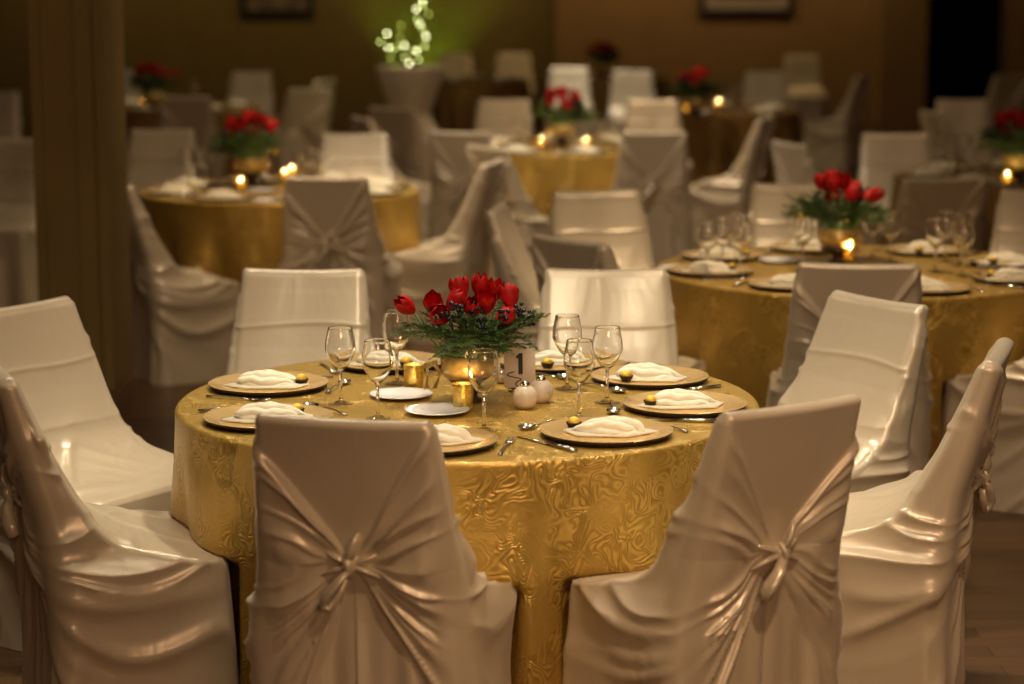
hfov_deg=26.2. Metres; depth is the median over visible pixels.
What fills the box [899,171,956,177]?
charger plate
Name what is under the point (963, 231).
wine glass
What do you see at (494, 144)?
napkin
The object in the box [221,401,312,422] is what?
napkin
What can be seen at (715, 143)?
tablecloth
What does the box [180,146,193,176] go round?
wine glass
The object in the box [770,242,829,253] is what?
charger plate
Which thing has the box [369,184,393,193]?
napkin
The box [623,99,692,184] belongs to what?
covered chair
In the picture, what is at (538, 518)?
tablecloth
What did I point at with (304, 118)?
covered chair
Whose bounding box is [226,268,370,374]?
covered chair
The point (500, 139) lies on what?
napkin
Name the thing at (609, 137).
napkin
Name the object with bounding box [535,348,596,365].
napkin
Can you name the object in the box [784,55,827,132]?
covered chair
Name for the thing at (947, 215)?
wine glass
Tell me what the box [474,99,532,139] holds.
covered chair
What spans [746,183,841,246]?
covered chair
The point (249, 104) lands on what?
charger plate
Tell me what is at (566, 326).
wine glass
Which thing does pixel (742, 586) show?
covered chair
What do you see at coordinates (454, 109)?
tablecloth
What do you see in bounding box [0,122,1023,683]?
floor
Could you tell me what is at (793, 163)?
covered chair
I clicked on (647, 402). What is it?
paper cup
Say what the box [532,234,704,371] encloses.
covered chair
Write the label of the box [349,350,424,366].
napkin
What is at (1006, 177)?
votive candle
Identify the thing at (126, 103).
charger plate
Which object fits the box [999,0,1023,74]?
wall
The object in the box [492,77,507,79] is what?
napkin
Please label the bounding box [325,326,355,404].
wine glass
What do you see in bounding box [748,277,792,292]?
charger plate
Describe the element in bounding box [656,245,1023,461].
tablecloth
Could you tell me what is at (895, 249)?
charger plate
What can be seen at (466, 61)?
covered chair
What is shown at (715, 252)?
napkin
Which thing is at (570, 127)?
wine glass
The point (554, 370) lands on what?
charger plate
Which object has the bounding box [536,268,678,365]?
covered chair
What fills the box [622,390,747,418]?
charger plate
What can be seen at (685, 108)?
votive candle
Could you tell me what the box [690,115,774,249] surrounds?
covered chair
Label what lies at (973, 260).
charger plate
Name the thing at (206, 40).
wall
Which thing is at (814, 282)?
covered chair
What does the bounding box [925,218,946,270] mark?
wine glass
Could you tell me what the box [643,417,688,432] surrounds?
fork
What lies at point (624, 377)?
paper cup
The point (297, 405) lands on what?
truffle
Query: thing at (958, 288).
charger plate
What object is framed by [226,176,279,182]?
charger plate
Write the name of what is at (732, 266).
truffle
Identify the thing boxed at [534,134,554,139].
napkin
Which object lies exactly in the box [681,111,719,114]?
charger plate
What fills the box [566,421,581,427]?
paper cup
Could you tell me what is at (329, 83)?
covered chair
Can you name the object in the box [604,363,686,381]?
napkin
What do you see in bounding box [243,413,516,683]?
covered chair
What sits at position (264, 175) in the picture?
napkin
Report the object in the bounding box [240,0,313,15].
framed picture
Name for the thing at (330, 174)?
napkin
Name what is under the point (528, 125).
wine glass
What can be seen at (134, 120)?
tablecloth
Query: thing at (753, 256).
charger plate
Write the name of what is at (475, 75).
napkin
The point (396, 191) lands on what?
charger plate
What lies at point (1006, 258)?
napkin
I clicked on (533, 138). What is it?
charger plate
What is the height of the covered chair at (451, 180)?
0.940 m
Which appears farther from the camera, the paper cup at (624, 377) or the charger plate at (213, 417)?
the paper cup at (624, 377)
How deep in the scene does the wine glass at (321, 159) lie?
11.78 m
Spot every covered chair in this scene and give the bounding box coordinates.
[0,91,21,138]
[0,138,37,306]
[0,296,173,650]
[0,366,239,683]
[125,70,141,100]
[127,129,197,195]
[128,184,239,385]
[158,96,226,179]
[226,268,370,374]
[227,71,276,137]
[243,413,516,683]
[262,88,329,176]
[266,78,335,136]
[278,176,403,350]
[316,133,393,180]
[351,116,430,240]
[368,106,430,184]
[389,157,505,344]
[427,130,493,239]
[438,53,472,76]
[466,144,550,307]
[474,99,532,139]
[484,202,539,350]
[496,53,533,105]
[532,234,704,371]
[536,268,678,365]
[543,67,596,138]
[550,189,654,268]
[562,394,860,683]
[605,70,655,136]
[611,131,691,267]
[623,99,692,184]
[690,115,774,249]
[742,71,788,106]
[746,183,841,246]
[766,262,933,473]
[771,140,883,244]
[777,290,928,492]
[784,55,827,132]
[803,74,869,171]
[837,337,1013,683]
[857,133,932,221]
[887,177,987,251]
[919,110,967,164]
[935,99,998,164]
[941,357,1023,513]
[987,74,1023,159]
[989,189,1023,255]
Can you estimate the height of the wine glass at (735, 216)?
0.205 m
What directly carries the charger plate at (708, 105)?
on the tablecloth at (715, 143)
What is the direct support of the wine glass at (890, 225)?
on the tablecloth at (739, 332)
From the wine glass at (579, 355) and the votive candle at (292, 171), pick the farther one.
the votive candle at (292, 171)
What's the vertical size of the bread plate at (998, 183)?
0.011 m
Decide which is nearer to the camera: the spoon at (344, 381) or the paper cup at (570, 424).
the paper cup at (570, 424)
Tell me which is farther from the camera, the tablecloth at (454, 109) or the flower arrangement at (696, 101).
the tablecloth at (454, 109)
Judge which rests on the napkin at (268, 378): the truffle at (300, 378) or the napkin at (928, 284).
the truffle at (300, 378)
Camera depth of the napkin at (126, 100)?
19.95 m
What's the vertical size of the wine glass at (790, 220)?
0.205 m
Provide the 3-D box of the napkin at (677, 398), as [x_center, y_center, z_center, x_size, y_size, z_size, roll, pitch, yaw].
[0.442,0.144,5.805,0.239,0.044,0.120,-1,9,-5]
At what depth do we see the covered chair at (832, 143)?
21.72 m
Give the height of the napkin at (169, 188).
0.044 m
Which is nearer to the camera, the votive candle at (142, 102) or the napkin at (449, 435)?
the napkin at (449, 435)
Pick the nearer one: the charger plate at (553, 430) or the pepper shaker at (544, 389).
the charger plate at (553, 430)
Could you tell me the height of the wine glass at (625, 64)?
0.205 m
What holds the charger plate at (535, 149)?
on the tablecloth at (540, 175)
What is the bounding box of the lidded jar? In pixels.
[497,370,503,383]
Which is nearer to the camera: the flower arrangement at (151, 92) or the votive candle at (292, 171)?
the votive candle at (292, 171)
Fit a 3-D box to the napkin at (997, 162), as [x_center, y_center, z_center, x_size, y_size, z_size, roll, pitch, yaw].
[2.976,-1.080,13.251,0.239,0.043,0.120,1,9,6]
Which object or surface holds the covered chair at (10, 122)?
on the floor
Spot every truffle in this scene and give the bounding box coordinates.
[206,179,212,184]
[292,403,304,410]
[295,374,307,383]
[399,357,412,367]
[541,358,554,368]
[566,416,581,427]
[619,370,632,381]
[643,395,656,405]
[728,263,736,269]
[742,249,749,256]
[914,246,923,252]
[986,270,994,277]
[988,256,997,263]
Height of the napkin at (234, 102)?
0.042 m
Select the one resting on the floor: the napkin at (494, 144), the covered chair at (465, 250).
the covered chair at (465, 250)
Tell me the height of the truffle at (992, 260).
0.030 m
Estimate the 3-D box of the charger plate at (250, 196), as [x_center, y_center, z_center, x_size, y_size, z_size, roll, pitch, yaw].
[-1.485,-0.745,11.336,0.332,0.018,0.332,0,9,1]
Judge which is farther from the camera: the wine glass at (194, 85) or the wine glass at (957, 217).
the wine glass at (194, 85)
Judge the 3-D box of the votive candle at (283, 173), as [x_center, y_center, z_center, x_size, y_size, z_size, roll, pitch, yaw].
[-1.264,-0.922,12.240,0.058,0.072,0.058,0,9,0]
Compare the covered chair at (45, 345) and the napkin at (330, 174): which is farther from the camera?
the napkin at (330, 174)
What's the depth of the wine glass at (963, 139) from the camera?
13.17 m
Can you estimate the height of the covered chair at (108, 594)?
0.940 m
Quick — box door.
[925,0,1000,111]
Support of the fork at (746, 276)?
on the tablecloth at (739, 332)
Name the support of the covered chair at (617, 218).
on the floor
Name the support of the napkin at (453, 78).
on the charger plate
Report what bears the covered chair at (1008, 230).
on the floor
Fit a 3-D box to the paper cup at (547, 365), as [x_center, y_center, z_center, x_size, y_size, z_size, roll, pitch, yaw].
[0.103,0.067,6.359,0.040,0.016,0.040,0,9,0]
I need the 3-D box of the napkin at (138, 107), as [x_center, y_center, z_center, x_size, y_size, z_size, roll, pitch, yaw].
[-3.195,-2.028,19.006,0.239,0.044,0.120,-1,9,-8]
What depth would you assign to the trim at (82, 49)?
9.14 m
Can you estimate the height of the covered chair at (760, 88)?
0.940 m
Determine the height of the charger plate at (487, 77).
0.018 m
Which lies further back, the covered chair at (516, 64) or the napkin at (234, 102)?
the covered chair at (516, 64)
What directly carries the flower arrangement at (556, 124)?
on the tablecloth at (540, 175)
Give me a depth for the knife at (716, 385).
6.07 m
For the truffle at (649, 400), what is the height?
0.030 m
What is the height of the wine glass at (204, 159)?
0.205 m
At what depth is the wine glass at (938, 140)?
13.03 m
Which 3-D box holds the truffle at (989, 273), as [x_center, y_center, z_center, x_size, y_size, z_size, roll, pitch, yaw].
[1.806,-0.258,8.288,0.040,0.030,0.040,0,9,0]
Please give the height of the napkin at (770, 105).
0.042 m
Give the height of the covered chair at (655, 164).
0.940 m
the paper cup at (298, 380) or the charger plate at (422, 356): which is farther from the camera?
the charger plate at (422, 356)
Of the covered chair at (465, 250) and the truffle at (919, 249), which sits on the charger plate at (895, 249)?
the truffle at (919, 249)
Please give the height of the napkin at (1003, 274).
0.044 m
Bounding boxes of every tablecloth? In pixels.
[126,103,262,178]
[139,179,421,287]
[170,354,758,683]
[431,77,534,136]
[510,139,619,220]
[532,74,670,137]
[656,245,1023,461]
[679,105,801,184]
[882,165,1023,252]
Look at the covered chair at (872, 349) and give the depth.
6.40 m
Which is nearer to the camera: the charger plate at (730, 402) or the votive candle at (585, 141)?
the charger plate at (730, 402)
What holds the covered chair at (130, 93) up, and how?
on the floor
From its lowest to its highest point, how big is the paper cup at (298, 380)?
0.016 m
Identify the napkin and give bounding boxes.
[125,99,138,102]
[130,105,153,109]
[153,184,196,192]
[169,177,208,184]
[200,189,243,198]
[212,104,221,108]
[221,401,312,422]
[223,369,308,388]
[224,100,247,104]
[234,174,275,180]
[318,172,345,176]
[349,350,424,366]
[367,178,397,185]
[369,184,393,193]
[433,423,485,445]
[447,77,462,80]
[472,74,486,76]
[491,136,509,142]
[491,141,502,146]
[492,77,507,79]
[506,75,517,78]
[506,145,534,150]
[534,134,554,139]
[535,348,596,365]
[564,415,658,436]
[566,145,600,152]
[595,135,620,140]
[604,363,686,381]
[636,388,722,408]
[680,260,737,272]
[689,109,711,112]
[690,246,746,258]
[753,107,775,111]
[759,274,795,287]
[765,103,782,107]
[779,238,820,249]
[899,240,950,252]
[910,167,946,174]
[921,276,952,290]
[922,161,961,168]
[959,174,993,181]
[977,252,1023,264]
[986,160,1002,166]
[986,267,1023,280]
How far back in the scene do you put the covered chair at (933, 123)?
15.68 m
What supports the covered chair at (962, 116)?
on the floor
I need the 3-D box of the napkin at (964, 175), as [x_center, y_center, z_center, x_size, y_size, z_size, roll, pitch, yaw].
[2.570,-0.917,12.259,0.239,0.043,0.120,1,9,5]
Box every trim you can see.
[28,0,48,300]
[73,0,100,368]
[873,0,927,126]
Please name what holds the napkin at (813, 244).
on the charger plate at (775, 246)
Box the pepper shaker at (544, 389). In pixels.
[530,375,552,402]
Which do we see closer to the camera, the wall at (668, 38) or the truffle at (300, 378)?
the truffle at (300, 378)
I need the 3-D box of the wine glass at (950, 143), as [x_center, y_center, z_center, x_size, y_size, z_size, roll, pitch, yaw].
[2.578,-1.102,12.931,0.082,0.205,0.082,0,9,0]
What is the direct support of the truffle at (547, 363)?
on the charger plate at (554, 370)
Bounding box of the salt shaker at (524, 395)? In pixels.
[512,381,537,408]
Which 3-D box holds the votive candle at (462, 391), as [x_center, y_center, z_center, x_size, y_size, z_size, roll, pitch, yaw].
[-0.129,0.142,5.789,0.058,0.068,0.058,0,9,0]
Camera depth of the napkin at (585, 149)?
14.32 m
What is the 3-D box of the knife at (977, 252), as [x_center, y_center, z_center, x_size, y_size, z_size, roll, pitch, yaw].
[1.865,-0.358,9.012,0.015,0.010,0.225,8,12,39]
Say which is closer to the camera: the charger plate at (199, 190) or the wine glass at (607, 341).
the wine glass at (607, 341)
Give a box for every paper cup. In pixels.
[295,378,307,383]
[541,362,554,368]
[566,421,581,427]
[619,374,632,381]
[643,400,656,405]
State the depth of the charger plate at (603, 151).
14.22 m
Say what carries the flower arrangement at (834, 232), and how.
on the tablecloth at (739, 332)
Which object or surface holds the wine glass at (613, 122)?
on the tablecloth at (540, 175)
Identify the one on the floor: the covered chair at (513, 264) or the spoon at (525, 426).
the covered chair at (513, 264)
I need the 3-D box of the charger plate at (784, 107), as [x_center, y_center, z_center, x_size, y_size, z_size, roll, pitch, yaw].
[2.279,-2.049,19.265,0.332,0.018,0.332,3,10,18]
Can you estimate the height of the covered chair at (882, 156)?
0.940 m
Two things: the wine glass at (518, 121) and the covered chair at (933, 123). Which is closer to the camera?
the wine glass at (518, 121)
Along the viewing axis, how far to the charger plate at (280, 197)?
11.31 m
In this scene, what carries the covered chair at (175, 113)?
on the floor
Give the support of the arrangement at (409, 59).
on the pedestal table
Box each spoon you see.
[302,402,347,415]
[325,379,350,393]
[517,419,556,429]
[535,372,570,378]
[582,382,626,392]
[606,400,620,413]
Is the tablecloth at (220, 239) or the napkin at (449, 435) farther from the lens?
the tablecloth at (220, 239)
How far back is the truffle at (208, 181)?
12.06 m
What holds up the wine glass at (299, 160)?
on the tablecloth at (220, 239)
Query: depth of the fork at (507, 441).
5.34 m
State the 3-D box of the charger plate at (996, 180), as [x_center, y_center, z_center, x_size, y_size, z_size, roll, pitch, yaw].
[2.569,-0.898,12.270,0.332,0.018,0.332,1,9,4]
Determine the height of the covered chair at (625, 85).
0.940 m
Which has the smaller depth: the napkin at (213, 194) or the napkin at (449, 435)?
the napkin at (449, 435)
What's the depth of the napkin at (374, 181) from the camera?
11.99 m
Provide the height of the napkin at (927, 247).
0.044 m
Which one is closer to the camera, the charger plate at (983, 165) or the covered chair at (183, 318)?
the covered chair at (183, 318)
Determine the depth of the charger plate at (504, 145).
14.80 m
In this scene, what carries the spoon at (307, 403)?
on the tablecloth at (538, 518)
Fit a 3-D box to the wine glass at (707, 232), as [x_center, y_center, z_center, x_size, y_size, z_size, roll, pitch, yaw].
[0.747,-0.359,8.410,0.082,0.205,0.082,0,9,0]
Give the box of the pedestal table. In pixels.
[376,65,443,145]
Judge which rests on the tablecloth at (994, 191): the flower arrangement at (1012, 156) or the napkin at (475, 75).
the flower arrangement at (1012, 156)
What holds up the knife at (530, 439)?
on the tablecloth at (538, 518)
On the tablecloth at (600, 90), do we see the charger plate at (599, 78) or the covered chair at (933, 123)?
the charger plate at (599, 78)
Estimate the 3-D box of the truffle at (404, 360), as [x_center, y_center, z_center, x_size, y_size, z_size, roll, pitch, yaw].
[-0.306,0.058,6.373,0.040,0.030,0.040,0,9,0]
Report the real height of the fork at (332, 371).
0.008 m
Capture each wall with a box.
[0,0,554,121]
[555,0,875,123]
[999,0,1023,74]
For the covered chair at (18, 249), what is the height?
0.940 m
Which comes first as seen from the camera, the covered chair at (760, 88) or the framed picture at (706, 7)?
the covered chair at (760, 88)
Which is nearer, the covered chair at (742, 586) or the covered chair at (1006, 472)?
the covered chair at (742, 586)
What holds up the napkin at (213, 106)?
on the charger plate at (223, 108)
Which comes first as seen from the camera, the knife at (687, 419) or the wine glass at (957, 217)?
the knife at (687, 419)
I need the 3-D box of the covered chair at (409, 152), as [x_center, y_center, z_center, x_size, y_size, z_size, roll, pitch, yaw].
[-0.758,-1.312,16.582,0.590,0.940,0.606,5,11,30]
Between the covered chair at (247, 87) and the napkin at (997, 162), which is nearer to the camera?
the napkin at (997, 162)
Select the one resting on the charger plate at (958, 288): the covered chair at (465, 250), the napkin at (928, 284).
the napkin at (928, 284)
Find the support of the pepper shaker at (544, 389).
on the tablecloth at (538, 518)
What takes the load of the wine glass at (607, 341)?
on the tablecloth at (538, 518)
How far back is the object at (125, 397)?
9.49 m
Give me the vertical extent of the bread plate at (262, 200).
0.011 m
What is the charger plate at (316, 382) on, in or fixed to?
on the tablecloth at (538, 518)
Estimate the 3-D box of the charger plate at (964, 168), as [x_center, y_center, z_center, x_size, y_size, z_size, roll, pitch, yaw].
[2.569,-1.034,13.094,0.332,0.018,0.332,-1,9,-5]
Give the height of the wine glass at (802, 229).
0.205 m
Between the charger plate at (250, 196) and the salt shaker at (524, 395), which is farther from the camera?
the charger plate at (250, 196)
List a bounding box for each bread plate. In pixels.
[246,188,277,192]
[252,198,282,202]
[370,387,431,399]
[404,402,469,415]
[553,152,576,154]
[658,264,681,269]
[759,256,800,262]
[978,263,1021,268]
[989,182,1020,186]
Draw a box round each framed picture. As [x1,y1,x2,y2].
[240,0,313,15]
[699,0,793,14]
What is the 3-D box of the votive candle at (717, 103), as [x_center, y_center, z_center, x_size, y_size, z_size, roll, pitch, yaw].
[1.804,-2.078,19.265,0.058,0.072,0.058,0,9,0]
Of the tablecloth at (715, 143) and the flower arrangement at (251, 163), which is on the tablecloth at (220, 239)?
the flower arrangement at (251, 163)
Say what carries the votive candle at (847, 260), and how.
on the tablecloth at (739, 332)
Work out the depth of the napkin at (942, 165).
13.07 m
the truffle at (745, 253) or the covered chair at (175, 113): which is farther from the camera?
the covered chair at (175, 113)
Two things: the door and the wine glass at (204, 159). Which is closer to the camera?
the wine glass at (204, 159)
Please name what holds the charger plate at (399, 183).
on the tablecloth at (220, 239)
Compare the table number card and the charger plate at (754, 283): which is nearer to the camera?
the table number card
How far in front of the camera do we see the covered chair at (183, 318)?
10.26 m
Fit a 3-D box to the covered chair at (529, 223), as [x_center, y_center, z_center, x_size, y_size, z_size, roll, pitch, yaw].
[0.082,-0.668,12.671,0.606,0.940,0.587,-6,11,-32]
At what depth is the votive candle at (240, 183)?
11.70 m
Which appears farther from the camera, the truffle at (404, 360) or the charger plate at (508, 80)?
the charger plate at (508, 80)
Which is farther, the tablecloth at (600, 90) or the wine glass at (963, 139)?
the tablecloth at (600, 90)
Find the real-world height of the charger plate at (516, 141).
0.018 m
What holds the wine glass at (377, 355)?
on the tablecloth at (538, 518)
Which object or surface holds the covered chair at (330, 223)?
on the floor
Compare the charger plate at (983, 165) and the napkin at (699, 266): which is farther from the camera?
the charger plate at (983, 165)
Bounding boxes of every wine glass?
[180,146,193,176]
[182,151,196,186]
[190,80,198,96]
[197,148,211,181]
[292,153,306,176]
[303,148,315,176]
[314,151,328,176]
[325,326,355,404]
[361,338,392,419]
[382,309,410,384]
[467,348,499,431]
[492,63,498,81]
[513,117,523,144]
[522,120,533,146]
[552,314,581,389]
[556,60,563,66]
[563,338,594,417]
[565,122,576,151]
[592,325,622,403]
[594,120,605,149]
[607,117,618,147]
[622,60,628,69]
[697,221,717,273]
[714,216,731,261]
[724,88,732,111]
[727,212,745,262]
[730,221,750,272]
[731,84,739,107]
[787,210,806,261]
[792,216,812,268]
[863,207,881,257]
[881,211,900,262]
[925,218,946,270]
[932,135,944,163]
[937,210,954,261]
[944,137,957,168]
[951,213,970,265]
[952,221,973,274]
[957,133,969,164]
[970,135,983,168]
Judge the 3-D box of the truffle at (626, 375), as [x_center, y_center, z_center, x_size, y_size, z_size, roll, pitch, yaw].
[0.320,0.094,6.153,0.040,0.030,0.040,0,9,0]
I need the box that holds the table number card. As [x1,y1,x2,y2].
[504,348,534,390]
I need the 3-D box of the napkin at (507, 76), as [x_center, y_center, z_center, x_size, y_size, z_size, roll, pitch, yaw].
[-0.014,-3.011,24.990,0.239,0.042,0.120,3,10,20]
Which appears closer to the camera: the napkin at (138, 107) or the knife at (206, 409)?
the knife at (206, 409)
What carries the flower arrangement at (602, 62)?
on the tablecloth at (600, 90)
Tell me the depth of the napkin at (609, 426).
5.42 m
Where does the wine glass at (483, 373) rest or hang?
on the tablecloth at (538, 518)
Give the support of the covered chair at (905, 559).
on the floor
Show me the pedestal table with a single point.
(416, 87)
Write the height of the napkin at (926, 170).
0.044 m
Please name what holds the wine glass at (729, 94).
on the tablecloth at (715, 143)
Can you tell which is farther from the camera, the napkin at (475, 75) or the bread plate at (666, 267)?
the napkin at (475, 75)
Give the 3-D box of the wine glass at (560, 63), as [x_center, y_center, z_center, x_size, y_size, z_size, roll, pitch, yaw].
[0.553,-3.146,25.350,0.082,0.205,0.082,0,9,0]
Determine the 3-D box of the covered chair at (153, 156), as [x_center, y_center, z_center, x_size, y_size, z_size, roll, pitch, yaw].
[-2.208,-0.836,13.690,0.586,0.940,0.606,0,9,2]
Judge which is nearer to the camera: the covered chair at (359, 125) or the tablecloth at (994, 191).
the tablecloth at (994, 191)
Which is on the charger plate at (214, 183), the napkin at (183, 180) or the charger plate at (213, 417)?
the napkin at (183, 180)
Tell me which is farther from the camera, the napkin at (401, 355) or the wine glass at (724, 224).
the wine glass at (724, 224)
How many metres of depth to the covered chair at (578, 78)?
23.69 m
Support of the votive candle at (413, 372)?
on the tablecloth at (538, 518)
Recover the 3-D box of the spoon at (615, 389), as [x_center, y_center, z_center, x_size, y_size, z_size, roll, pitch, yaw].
[0.253,0.124,6.073,0.038,0.012,0.180,-7,12,-38]
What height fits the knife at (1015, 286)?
0.010 m
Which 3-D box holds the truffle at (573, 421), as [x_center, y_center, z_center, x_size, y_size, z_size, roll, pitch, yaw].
[0.155,0.201,5.500,0.040,0.030,0.040,0,9,0]
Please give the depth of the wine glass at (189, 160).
11.78 m
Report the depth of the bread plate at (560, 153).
14.19 m
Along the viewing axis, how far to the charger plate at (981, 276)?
8.19 m
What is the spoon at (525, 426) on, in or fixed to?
on the tablecloth at (538, 518)
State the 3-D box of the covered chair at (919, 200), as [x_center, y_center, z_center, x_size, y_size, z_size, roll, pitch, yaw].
[2.041,-0.365,10.830,0.599,0.940,0.610,-1,9,-5]
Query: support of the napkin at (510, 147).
on the charger plate at (535, 149)
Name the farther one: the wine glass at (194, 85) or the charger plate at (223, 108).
the wine glass at (194, 85)
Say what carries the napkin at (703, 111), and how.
on the charger plate at (683, 112)
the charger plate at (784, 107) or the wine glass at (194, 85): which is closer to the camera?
the charger plate at (784, 107)
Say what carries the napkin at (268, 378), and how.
on the charger plate at (316, 382)
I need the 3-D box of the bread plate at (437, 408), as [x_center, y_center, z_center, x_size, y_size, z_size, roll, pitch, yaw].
[-0.196,0.179,5.740,0.170,0.011,0.170,0,9,0]
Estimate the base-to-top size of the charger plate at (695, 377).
0.018 m
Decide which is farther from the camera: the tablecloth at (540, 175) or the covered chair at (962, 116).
the covered chair at (962, 116)
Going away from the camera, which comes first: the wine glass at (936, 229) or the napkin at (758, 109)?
the wine glass at (936, 229)
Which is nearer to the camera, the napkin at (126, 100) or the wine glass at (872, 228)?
the wine glass at (872, 228)
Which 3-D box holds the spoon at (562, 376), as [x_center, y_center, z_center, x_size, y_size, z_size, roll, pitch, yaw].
[0.096,0.094,6.255,0.180,0.012,0.038,5,11,27]
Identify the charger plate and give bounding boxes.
[126,103,147,104]
[126,108,158,111]
[145,187,207,195]
[161,180,221,187]
[191,193,255,201]
[202,403,332,432]
[208,371,328,397]
[213,107,231,110]
[220,103,256,106]
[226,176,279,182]
[274,194,283,199]
[343,350,440,374]
[371,188,402,196]
[382,181,409,187]
[433,424,497,456]
[466,76,494,78]
[485,79,513,81]
[494,144,508,147]
[499,351,602,374]
[500,140,522,144]
[509,148,544,153]
[529,137,574,142]
[539,416,672,447]
[559,149,608,154]
[590,77,604,79]
[590,138,619,143]
[591,364,708,389]
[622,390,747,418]
[668,264,753,277]
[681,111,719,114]
[681,250,762,262]
[706,104,740,106]
[743,110,781,113]
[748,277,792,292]
[753,106,790,109]
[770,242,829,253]
[884,244,961,256]
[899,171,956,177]
[915,165,971,171]
[922,280,970,295]
[948,177,1001,184]
[968,256,1023,268]
[971,270,1023,285]
[979,162,1003,168]
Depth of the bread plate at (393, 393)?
5.98 m
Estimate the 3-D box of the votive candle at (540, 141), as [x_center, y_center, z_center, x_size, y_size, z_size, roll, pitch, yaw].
[0.194,-1.327,14.704,0.058,0.072,0.058,0,9,0]
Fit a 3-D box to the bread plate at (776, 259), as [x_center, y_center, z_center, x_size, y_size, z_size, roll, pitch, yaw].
[1.074,-0.327,8.815,0.170,0.011,0.170,0,9,0]
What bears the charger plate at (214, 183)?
on the tablecloth at (220, 239)
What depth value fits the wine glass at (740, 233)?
8.35 m
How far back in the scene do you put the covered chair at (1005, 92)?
22.02 m
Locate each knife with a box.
[198,407,220,411]
[517,436,577,451]
[653,418,715,421]
[685,384,721,389]
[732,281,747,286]
[955,251,981,257]
[969,283,1023,287]
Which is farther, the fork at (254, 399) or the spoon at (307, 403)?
the fork at (254, 399)
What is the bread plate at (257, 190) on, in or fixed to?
on the tablecloth at (220, 239)
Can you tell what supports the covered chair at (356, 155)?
on the floor
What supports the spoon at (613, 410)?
on the tablecloth at (538, 518)
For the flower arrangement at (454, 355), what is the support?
on the tablecloth at (538, 518)
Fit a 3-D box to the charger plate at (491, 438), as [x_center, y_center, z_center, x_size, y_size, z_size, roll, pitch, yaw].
[-0.200,0.241,5.346,0.332,0.018,0.332,-3,10,-16]
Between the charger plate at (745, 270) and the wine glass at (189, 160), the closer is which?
the charger plate at (745, 270)
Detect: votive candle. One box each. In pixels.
[140,98,145,104]
[235,179,245,191]
[280,170,289,182]
[287,166,296,175]
[403,363,423,388]
[452,381,473,409]
[537,138,544,148]
[582,138,589,146]
[683,105,688,111]
[715,101,720,108]
[843,246,856,263]
[1002,173,1012,184]
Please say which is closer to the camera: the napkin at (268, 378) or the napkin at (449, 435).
the napkin at (449, 435)
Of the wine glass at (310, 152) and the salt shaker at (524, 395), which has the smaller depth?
the salt shaker at (524, 395)
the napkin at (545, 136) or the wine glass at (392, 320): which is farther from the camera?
the napkin at (545, 136)
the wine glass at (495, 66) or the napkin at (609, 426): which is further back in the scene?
the wine glass at (495, 66)
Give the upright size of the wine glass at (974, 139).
0.205 m
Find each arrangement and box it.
[125,62,181,108]
[205,109,287,186]
[316,0,504,65]
[388,272,550,402]
[530,84,600,146]
[582,41,621,76]
[662,66,727,116]
[780,169,894,262]
[974,107,1023,183]
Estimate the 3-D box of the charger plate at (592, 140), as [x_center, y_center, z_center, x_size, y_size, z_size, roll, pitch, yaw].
[0.693,-1.403,15.337,0.332,0.018,0.332,-7,12,-36]
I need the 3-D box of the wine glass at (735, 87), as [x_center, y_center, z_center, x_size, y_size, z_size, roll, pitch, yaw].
[1.969,-2.168,19.405,0.082,0.205,0.082,0,9,0]
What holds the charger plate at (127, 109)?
on the tablecloth at (134, 120)
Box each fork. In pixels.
[206,395,270,400]
[320,362,338,373]
[498,436,515,454]
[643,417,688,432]
[700,276,747,279]
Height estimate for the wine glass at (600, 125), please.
0.205 m
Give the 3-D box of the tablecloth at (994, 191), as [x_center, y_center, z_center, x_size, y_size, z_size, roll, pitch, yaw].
[2.973,-0.587,12.742,1.706,0.749,1.666,0,9,0]

